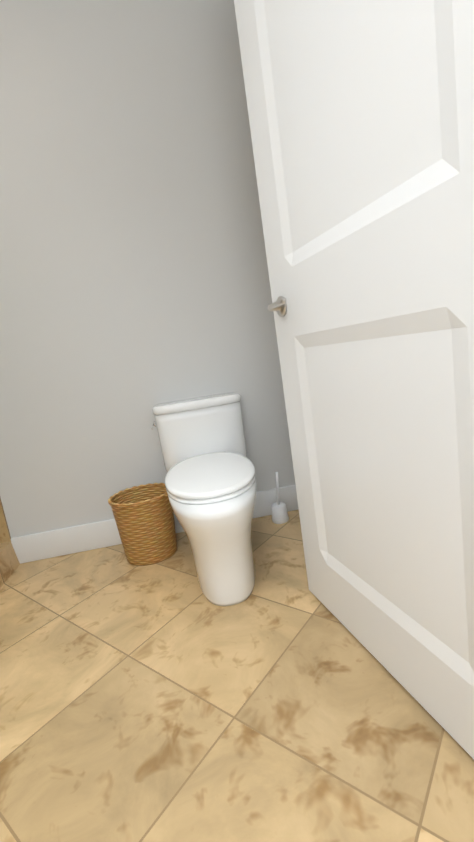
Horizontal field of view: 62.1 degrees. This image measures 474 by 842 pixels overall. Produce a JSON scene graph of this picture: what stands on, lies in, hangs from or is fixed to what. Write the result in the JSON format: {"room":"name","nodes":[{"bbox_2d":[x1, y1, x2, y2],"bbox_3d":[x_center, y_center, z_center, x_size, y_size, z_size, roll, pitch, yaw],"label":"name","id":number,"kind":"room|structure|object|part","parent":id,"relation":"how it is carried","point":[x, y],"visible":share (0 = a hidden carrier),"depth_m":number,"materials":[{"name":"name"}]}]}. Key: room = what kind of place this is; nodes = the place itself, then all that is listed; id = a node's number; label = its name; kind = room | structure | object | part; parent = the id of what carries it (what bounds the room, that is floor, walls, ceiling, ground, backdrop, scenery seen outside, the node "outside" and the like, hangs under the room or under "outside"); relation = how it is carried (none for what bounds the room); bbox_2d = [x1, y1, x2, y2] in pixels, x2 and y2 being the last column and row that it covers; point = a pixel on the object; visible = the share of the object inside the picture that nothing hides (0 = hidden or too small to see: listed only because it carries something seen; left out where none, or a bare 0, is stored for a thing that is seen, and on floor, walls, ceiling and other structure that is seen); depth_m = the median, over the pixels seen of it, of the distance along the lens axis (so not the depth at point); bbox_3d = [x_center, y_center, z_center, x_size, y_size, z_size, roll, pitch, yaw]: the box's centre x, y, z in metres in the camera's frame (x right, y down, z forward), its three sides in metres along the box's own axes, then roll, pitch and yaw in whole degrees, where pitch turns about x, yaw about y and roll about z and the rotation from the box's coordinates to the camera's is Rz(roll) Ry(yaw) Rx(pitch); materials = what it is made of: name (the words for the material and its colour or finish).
{"room":"bathroom","nodes":[
{"label":"bathroom","id":0,"kind":"room"},
{"bbox_2d":[0,0,295,537],"bbox_3d":[-0.847,-0.629,2.033,2.420,2.670,0.120,-10,10,-6],"label":"wall","id":1,"kind":"structure","parent":0,"point":[135,288],"depth_m":1.98,"materials":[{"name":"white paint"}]},
{"bbox_2d":[0,498,10,542],"bbox_3d":[-1.705,-0.474,1.876,0.653,2.670,0.012,-10,10,-6],"label":"wall tile","id":2,"kind":"structure","parent":1,"relation":"attached to","point":[5,536],"depth_m":2.09,"materials":[{"name":"tile"}]},
{"bbox_2d":[11,485,298,563],"bbox_3d":[-0.393,0.566,2.205,1.645,0.150,0.016,-10,10,-6],"label":"baseboard","id":3,"kind":"structure","parent":1,"relation":"attached to","point":[63,541],"depth_m":2.15,"materials":[{"name":"white paint"}]},
{"bbox_2d":[0,510,473,841],"bbox_3d":[-0.477,1.070,0.080,2.420,0.100,4.550,-10,10,-6],"label":"floor","id":4,"kind":"structure","parent":0,"point":[166,700],"depth_m":1.05,"materials":[{"name":"tile"}]},
{"bbox_2d":[0,541,19,587],"bbox_3d":[-1.168,0.839,1.331,0.182,0.135,1.585,-10,10,-6],"label":"curb","id":5,"kind":"object","parent":4,"relation":"on","point":[9,563],"visible":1,"depth_m":2.02,"materials":[{"name":"tile"}]},
{"bbox_2d":[108,483,176,565],"bbox_3d":[-0.457,0.518,1.988,0.318,0.334,0.282,-10,10,-6],"label":"basket","id":6,"kind":"object","parent":4,"relation":"on","point":[144,518],"visible":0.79,"depth_m":1.90,"materials":[{"name":"wicker"}]},
{"bbox_2d":[152,392,256,605],"bbox_3d":[-0.118,0.297,1.761,0.460,0.741,0.873,-10,10,-6],"label":"toilet","id":7,"kind":"object","parent":4,"relation":"on","point":[210,484],"visible":1,"depth_m":1.54,"materials":[{"name":"white ceramic"}]},
{"bbox_3d":[-0.408,0.021,1.927,0.017,0.028,0.080,-10,10,-6],"label":"lever","id":8,"kind":"part","parent":7,"relation":"part of","materials":[{"name":"silver metal"}]},
{"bbox_3d":[-0.116,0.227,1.678,0.378,0.042,0.597,-10,10,-6],"label":"seat","id":9,"kind":"part","parent":7,"relation":"part of","materials":[{"name":"white plastic"}]},
{"bbox_2d":[271,472,288,523],"bbox_3d":[0.222,0.419,2.160,0.094,0.272,0.094,-10,10,-6],"label":"toilet brush","id":10,"kind":"object","parent":4,"relation":"on","point":[279,512],"visible":0.98,"depth_m":2.15,"materials":[{"name":"white plastic"}]},
{"bbox_3d":[0.573,-0.425,0.023,0.156,2.530,1.110,-10,10,-6],"label":"door frame","id":11,"kind":"structure","parent":0,"visible":0},
{"bbox_2d":[234,0,473,758],"bbox_3d":[0.266,-0.485,0.888,0.035,2.424,0.915,-12,10,-18],"label":"door leaf","id":12,"kind":"structure","parent":11,"relation":"attached to","point":[361,116],"depth_m":0.89,"materials":[{"name":"white paint"}]},
{"bbox_2d":[268,296,286,316],"bbox_3d":[0.176,-0.369,1.239,0.149,0.064,0.147,-12,10,-18],"label":"door handle","id":13,"kind":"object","parent":12,"relation":"attached to","point":[279,305],"depth_m":1.25,"materials":[{"name":"silver metal"}]}
]}

